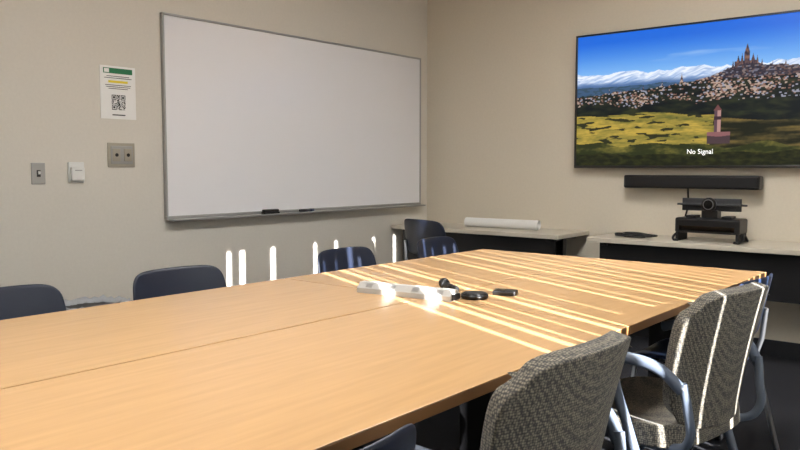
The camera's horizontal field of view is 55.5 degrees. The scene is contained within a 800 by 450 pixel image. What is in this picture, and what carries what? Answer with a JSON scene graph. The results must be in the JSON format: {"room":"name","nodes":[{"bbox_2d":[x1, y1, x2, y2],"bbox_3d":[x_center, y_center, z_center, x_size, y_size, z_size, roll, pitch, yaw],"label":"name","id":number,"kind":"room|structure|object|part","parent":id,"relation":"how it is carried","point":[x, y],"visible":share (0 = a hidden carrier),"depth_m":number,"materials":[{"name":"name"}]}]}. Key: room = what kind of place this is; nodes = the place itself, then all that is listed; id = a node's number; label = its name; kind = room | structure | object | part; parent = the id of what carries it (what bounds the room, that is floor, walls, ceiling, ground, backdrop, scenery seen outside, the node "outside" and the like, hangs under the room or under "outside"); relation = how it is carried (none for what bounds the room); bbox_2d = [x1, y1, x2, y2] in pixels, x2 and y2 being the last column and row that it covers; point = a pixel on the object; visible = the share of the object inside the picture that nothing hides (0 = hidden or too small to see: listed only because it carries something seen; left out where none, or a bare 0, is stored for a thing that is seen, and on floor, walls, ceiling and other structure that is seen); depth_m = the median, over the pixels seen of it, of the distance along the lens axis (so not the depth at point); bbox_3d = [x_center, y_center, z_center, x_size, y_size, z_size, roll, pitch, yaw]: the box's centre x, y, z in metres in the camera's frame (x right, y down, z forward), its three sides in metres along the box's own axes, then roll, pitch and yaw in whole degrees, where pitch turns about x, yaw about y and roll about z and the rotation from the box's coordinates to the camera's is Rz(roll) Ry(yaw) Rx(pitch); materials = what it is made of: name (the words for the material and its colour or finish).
{"room":"conference room","nodes":[
{"label":"conference room","id":0,"kind":"room"},
{"bbox_2d":[0,0,426,300],"bbox_3d":[-2.253,-0.519,3.707,0.100,2.900,7.870,4,6,40],"label":"wall","id":1,"kind":"structure","parent":0,"point":[93,237],"depth_m":4.41,"materials":[{"name":"paint"}]},
{"bbox_2d":[31,163,45,183],"bbox_3d":[-1.918,-0.273,4.035,0.022,0.114,0.074,4,6,40],"label":"light switch","id":2,"kind":"object","parent":1,"relation":"attached to","point":[37,169],"visible":1,"depth_m":4.03,"materials":[{"name":"metal"}]},
{"bbox_2d":[68,162,84,182],"bbox_3d":[-1.780,-0.290,4.190,0.036,0.114,0.090,4,6,40],"label":"thermostat","id":3,"kind":"object","parent":1,"relation":"attached to","point":[76,170],"visible":1,"depth_m":4.18,"materials":[{"name":"white plastic"}]},
{"bbox_2d":[99,64,135,119],"bbox_3d":[-1.620,-0.760,4.370,0.006,0.300,0.220,4,6,40],"label":"poster","id":4,"kind":"object","parent":1,"relation":"attached to","point":[117,84],"visible":1,"depth_m":4.37,"materials":[{"name":"paper"}]},
{"bbox_2d":[107,143,134,166],"bbox_3d":[-1.610,-0.405,4.399,0.020,0.140,0.170,4,6,40],"label":"wall plate","id":5,"kind":"object","parent":1,"relation":"attached to","point":[119,154],"visible":1,"depth_m":4.39,"materials":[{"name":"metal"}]},
{"bbox_2d":[160,12,425,221],"bbox_3d":[-0.607,-0.719,5.532,0.090,1.254,2.504,4,6,40],"label":"whiteboard","id":6,"kind":"object","parent":1,"relation":"attached to","point":[254,120],"visible":0.98,"depth_m":5.30,"materials":[{"name":"ceramic"}]},
{"bbox_3d":[-1.426,-0.656,4.594,0.030,1.210,0.012,4,6,40],"label":"frame","id":7,"kind":"part","parent":6,"relation":"part of","materials":[{"name":"metal"}]},
{"bbox_2d":[261,209,279,213],"bbox_3d":[-0.888,-0.093,5.216,0.044,0.030,0.130,4,6,40],"label":"eraser","id":8,"kind":"object","parent":6,"relation":"on","point":[265,211],"depth_m":5.19,"materials":[{"name":"black plastic"}]},
{"bbox_3d":[-0.630,-1.339,5.505,0.030,0.014,2.504,4,6,40],"label":"frame","id":9,"kind":"part","parent":6,"relation":"part of","materials":[{"name":"metal"}]},
{"bbox_3d":[-0.630,-0.114,5.596,0.030,0.022,2.504,4,6,40],"label":"frame","id":10,"kind":"part","parent":6,"relation":"part of","materials":[{"name":"metal"}]},
{"bbox_2d":[169,204,425,221],"bbox_3d":[-0.595,-0.099,5.569,0.060,0.012,2.480,4,6,40],"label":"tray","id":11,"kind":"object","parent":6,"relation":"on","point":[285,211],"depth_m":5.34,"materials":[{"name":"metal"}]},
{"bbox_2d":[299,208,313,211],"bbox_3d":[-0.672,-0.107,5.475,0.020,0.020,0.135,4,6,40],"label":"marker","id":12,"kind":"object","parent":6,"relation":"on","point":[300,210],"depth_m":5.46,"materials":[{"name":"black plastic"}]},
{"bbox_3d":[0.166,-0.800,6.506,0.030,1.210,0.012,4,6,40],"label":"frame","id":13,"kind":"part","parent":6,"relation":"part of","materials":[{"name":"metal"}]},
{"bbox_2d":[352,335,799,449],"bbox_3d":[-0.226,1.103,2.141,5.370,0.100,7.870,4,6,40],"label":"floor","id":14,"kind":"structure","parent":0,"point":[440,431],"depth_m":3.67,"materials":[{"name":"carpet"}]},
{"bbox_2d":[0,284,65,319],"bbox_3d":[-1.239,0.625,2.563,0.520,0.789,0.498,3,5,38],"label":"chair","id":15,"kind":"object","parent":14,"relation":"on","point":[16,301],"visible":0.14,"depth_m":2.75,"materials":[{"name":"blue plastic"}]},
{"bbox_2d":[64,294,130,309],"bbox_3d":[-1.626,0.648,4.050,0.376,0.500,0.373,4,6,40],"label":"waste bin","id":16,"kind":"object","parent":14,"relation":"on","point":[83,302],"visible":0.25,"depth_m":4.16,"materials":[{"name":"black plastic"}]},
{"bbox_2d":[133,265,225,300],"bbox_3d":[-0.788,0.584,3.105,0.520,0.789,0.498,4,6,42],"label":"chair","id":17,"kind":"object","parent":14,"relation":"on","point":[181,279],"visible":0.2,"depth_m":3.23,"materials":[{"name":"blue plastic"}]},
{"bbox_2d":[0,278,419,389],"bbox_3d":[-0.786,0.667,2.327,0.763,0.740,1.823,4,6,40],"label":"conference table","id":18,"kind":"object","parent":14,"relation":"on","point":[34,348],"visible":0.66,"depth_m":2.30,"materials":[{"name":"brown wood"}]},
{"bbox_2d":[357,281,459,301],"bbox_3d":[0.029,0.241,2.804,0.406,0.038,0.072,3,5,32],"label":"power strip","id":19,"kind":"object","parent":18,"relation":"on","point":[371,287],"visible":1,"depth_m":2.77,"materials":[{"name":"white plastic"}]},
{"bbox_2d":[0,299,628,449],"bbox_3d":[-0.193,0.704,1.837,0.763,0.740,1.823,4,6,40],"label":"conference table","id":20,"kind":"object","parent":14,"relation":"on","point":[347,382],"visible":0.82,"depth_m":1.66,"materials":[{"name":"brown wood"}]},
{"bbox_2d":[317,246,376,272],"bbox_3d":[-0.134,0.525,3.891,0.520,0.789,0.498,3,6,39],"label":"chair","id":21,"kind":"object","parent":14,"relation":"on","point":[343,258],"visible":0.16,"depth_m":4.02,"materials":[{"name":"blue plastic"}]},
{"bbox_2d":[360,423,415,449],"bbox_3d":[-0.254,0.720,1.308,0.520,0.789,0.498,4,6,40],"label":"chair","id":22,"kind":"object","parent":14,"relation":"on","point":[403,438],"visible":1,"depth_m":1.23,"materials":[{"name":"blue plastic"}]},
{"bbox_2d":[404,218,445,259],"bbox_3d":[0.329,0.369,5.597,0.556,0.844,0.533,-3,5,-36],"label":"chair","id":23,"kind":"object","parent":14,"relation":"on","point":[415,229],"visible":0.28,"depth_m":5.44,"materials":[{"name":"blue plastic"}]},
{"bbox_3d":[0.024,0.444,5.666,0.132,0.666,0.042,-2,5,-25],"label":"leg","id":24,"kind":"part","parent":23,"relation":"part of","materials":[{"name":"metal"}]},
{"bbox_2d":[417,236,458,257],"bbox_3d":[0.377,0.479,4.504,0.520,0.789,0.498,3,5,36],"label":"chair","id":25,"kind":"object","parent":14,"relation":"on","point":[441,245],"visible":0.16,"depth_m":4.64,"materials":[{"name":"blue plastic"}]},
{"bbox_2d":[285,249,605,447],"bbox_3d":[0.287,0.571,3.616,0.763,0.740,1.523,4,6,40],"label":"conference table","id":26,"kind":"object","parent":14,"relation":"on","point":[481,267],"visible":0.38,"depth_m":3.52,"materials":[{"name":"brown wood"}]},
{"bbox_2d":[439,278,458,291],"bbox_3d":[0.186,0.231,2.914,0.042,0.042,0.154,-1,4,-15],"label":"handheld microphone","id":27,"kind":"object","parent":26,"relation":"on","point":[443,282],"visible":0.87,"depth_m":2.92,"materials":[{"name":"black plastic"}]},
{"bbox_3d":[0.192,0.238,2.893,0.032,0.032,0.110,-1,4,-15],"label":"handle","id":28,"kind":"part","parent":27,"relation":"part of","materials":[{"name":"black plastic"}]},
{"bbox_2d":[391,222,588,260],"bbox_3d":[0.672,0.391,6.006,1.520,0.740,0.500,4,6,40],"label":"desk","id":29,"kind":"object","parent":14,"relation":"on","point":[467,238],"visible":0.35,"depth_m":5.67,"materials":[{"name":"laminate"}]},
{"bbox_3d":[0.570,0.205,5.869,1.400,0.290,0.020,4,6,40],"label":"modesty panel","id":30,"kind":"part","parent":29,"relation":"part of","materials":[{"name":"black wood"}]},
{"bbox_2d":[464,217,540,229],"bbox_3d":[0.792,-0.012,5.933,0.640,0.074,0.072,3,5,37],"label":"paper roll","id":31,"kind":"object","parent":29,"relation":"on","point":[469,221],"visible":1,"depth_m":5.89,"materials":[{"name":"white paper"}]},
{"bbox_3d":[1.180,0.432,5.587,0.060,0.680,0.060,4,6,40],"label":"post","id":32,"kind":"part","parent":29,"relation":"part of","materials":[{"name":"black plastic"}]},
{"bbox_2d":[359,331,632,449],"bbox_3d":[0.185,0.649,1.680,0.574,0.874,0.586,4,6,42],"label":"upholstered armchair","id":33,"kind":"object","parent":14,"relation":"on","point":[562,399],"visible":0.91,"depth_m":1.41,"materials":[{"name":"fabric"}]},
{"bbox_3d":[0.034,0.464,1.446,0.365,0.104,0.059,3,5,36],"label":"arm","id":34,"kind":"part","parent":33,"relation":"part of"},
{"bbox_3d":[0.386,0.434,1.839,0.059,0.104,0.365,-4,6,-43],"label":"arm","id":35,"kind":"part","parent":33,"relation":"part of"},
{"bbox_2d":[452,259,766,440],"bbox_3d":[0.880,0.607,3.126,0.763,0.740,1.523,4,6,40],"label":"conference table","id":36,"kind":"object","parent":14,"relation":"on","point":[636,295],"visible":0.64,"depth_m":2.94,"materials":[{"name":"brown wood"}]},
{"bbox_2d":[461,291,488,299],"bbox_3d":[0.270,0.254,2.747,0.100,0.022,0.100,4,6,40],"label":"puck","id":37,"kind":"object","parent":36,"relation":"on","point":[467,295],"visible":1,"depth_m":2.71,"materials":[{"name":"black plastic"}]},
{"bbox_2d":[464,291,485,294],"bbox_3d":[0.270,0.244,2.746,0.080,0.002,0.080,4,6,40],"label":"grille","id":38,"kind":"object","parent":37,"relation":"attached to","point":[465,292],"depth_m":2.73,"materials":[{"name":"black plastic"}]},
{"bbox_2d":[492,288,517,295],"bbox_3d":[0.391,0.249,2.822,0.086,0.019,0.060,2,5,20],"label":"remote","id":39,"kind":"object","parent":36,"relation":"on","point":[498,291],"visible":1,"depth_m":2.80,"materials":[{"name":"black plastic"}]},
{"bbox_2d":[605,282,768,449],"bbox_3d":[0.816,0.595,2.399,0.586,0.874,0.574,-4,6,-41],"label":"upholstered armchair","id":40,"kind":"object","parent":14,"relation":"on","point":[695,401],"visible":0.86,"depth_m":2.16,"materials":[{"name":"fabric"}]},
{"bbox_3d":[0.640,0.408,2.185,0.365,0.104,0.059,4,6,43],"label":"arm","id":41,"kind":"part","parent":40,"relation":"part of"},
{"bbox_3d":[0.786,0.597,2.434,0.497,0.102,0.479,-4,6,-41],"label":"seat","id":42,"kind":"part","parent":40,"relation":"part of","materials":[{"name":"fabric"}]},
{"bbox_3d":[1.037,0.382,2.533,0.059,0.104,0.365,-3,5,-36],"label":"arm","id":43,"kind":"part","parent":40,"relation":"part of"},
{"bbox_2d":[587,232,799,335],"bbox_3d":[2.030,0.460,4.881,1.570,0.770,0.500,4,6,40],"label":"counter","id":44,"kind":"object","parent":14,"relation":"on","point":[781,259],"depth_m":4.71,"materials":[{"name":"laminate"}]},
{"bbox_3d":[1.602,0.068,5.175,0.298,0.030,0.189,4,6,40],"label":"cable coil","id":45,"kind":"part","parent":44,"relation":"part of","materials":[{"name":"black plastic"}]},
{"bbox_3d":[1.928,0.290,4.745,1.450,0.290,0.020,4,6,40],"label":"modesty panel","id":46,"kind":"part","parent":44,"relation":"part of","materials":[{"name":"black wood"}]},
{"bbox_2d":[672,198,748,244],"bbox_3d":[1.986,-0.035,4.862,0.442,0.283,0.205,4,6,40],"label":"camera","id":47,"kind":"object","parent":44,"relation":"on","point":[710,221],"visible":1,"depth_m":4.81,"materials":[{"name":"black plastic"}]},
{"bbox_3d":[1.901,-0.057,4.930,0.060,0.015,0.100,4,6,40],"label":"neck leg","id":48,"kind":"part","parent":47,"relation":"part of","materials":[{"name":"black plastic"}]},
{"bbox_3d":[2.071,-0.047,4.790,0.060,0.015,0.100,4,6,40],"label":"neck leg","id":49,"kind":"part","parent":47,"relation":"part of","materials":[{"name":"black plastic"}]},
{"bbox_2d":[631,273,779,449],"bbox_3d":[1.244,0.582,3.139,0.520,0.789,0.498,4,6,42],"label":"chair","id":50,"kind":"object","parent":14,"relation":"on","point":[658,350],"visible":0.23,"depth_m":3.17,"materials":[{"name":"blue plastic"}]},
{"bbox_3d":[1.210,0.538,3.166,0.427,0.050,0.445,4,6,42],"label":"seat","id":51,"kind":"part","parent":50,"relation":"part of","materials":[{"name":"grey fabric"}]},
{"bbox_3d":[1.534,0.653,3.176,0.123,0.622,0.039,3,5,30],"label":"leg","id":52,"kind":"part","parent":50,"relation":"part of","materials":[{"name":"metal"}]},
{"bbox_2d":[427,0,799,342],"bbox_3d":[2.275,-0.616,4.994,5.220,2.900,0.100,4,6,40],"label":"wall","id":53,"kind":"structure","parent":0,"point":[501,74],"depth_m":5.88,"materials":[{"name":"paint"}]},
{"bbox_2d":[574,9,799,167],"bbox_3d":[1.969,-0.868,5.115,1.690,0.966,0.075,4,6,40],"label":"television","id":54,"kind":"object","parent":53,"relation":"attached to","point":[718,93],"visible":1,"depth_m":5.09,"materials":[{"name":"black plastic"}]},
{"bbox_2d":[624,175,762,189],"bbox_3d":[1.963,-0.291,5.136,0.900,0.090,0.118,4,6,40],"label":"soundbar","id":55,"kind":"object","parent":53,"relation":"attached to","point":[731,182],"visible":1,"depth_m":5.06,"materials":[{"name":"black plastic"}]},
{"bbox_2d":[626,177,755,187],"bbox_3d":[1.926,-0.288,5.092,0.860,0.064,0.004,4,6,40],"label":"grille","id":56,"kind":"object","parent":55,"relation":"attached to","point":[631,182],"depth_m":5.08,"materials":[{"name":"black fabric"}]},
{"bbox_2d":[630,327,799,359],"bbox_3d":[2.186,0.780,5.100,5.058,0.100,0.012,4,6,40],"label":"baseboard","id":57,"kind":"structure","parent":53,"relation":"attached to","point":[769,347],"depth_m":4.89,"materials":[{"name":"rubber"}]}
]}

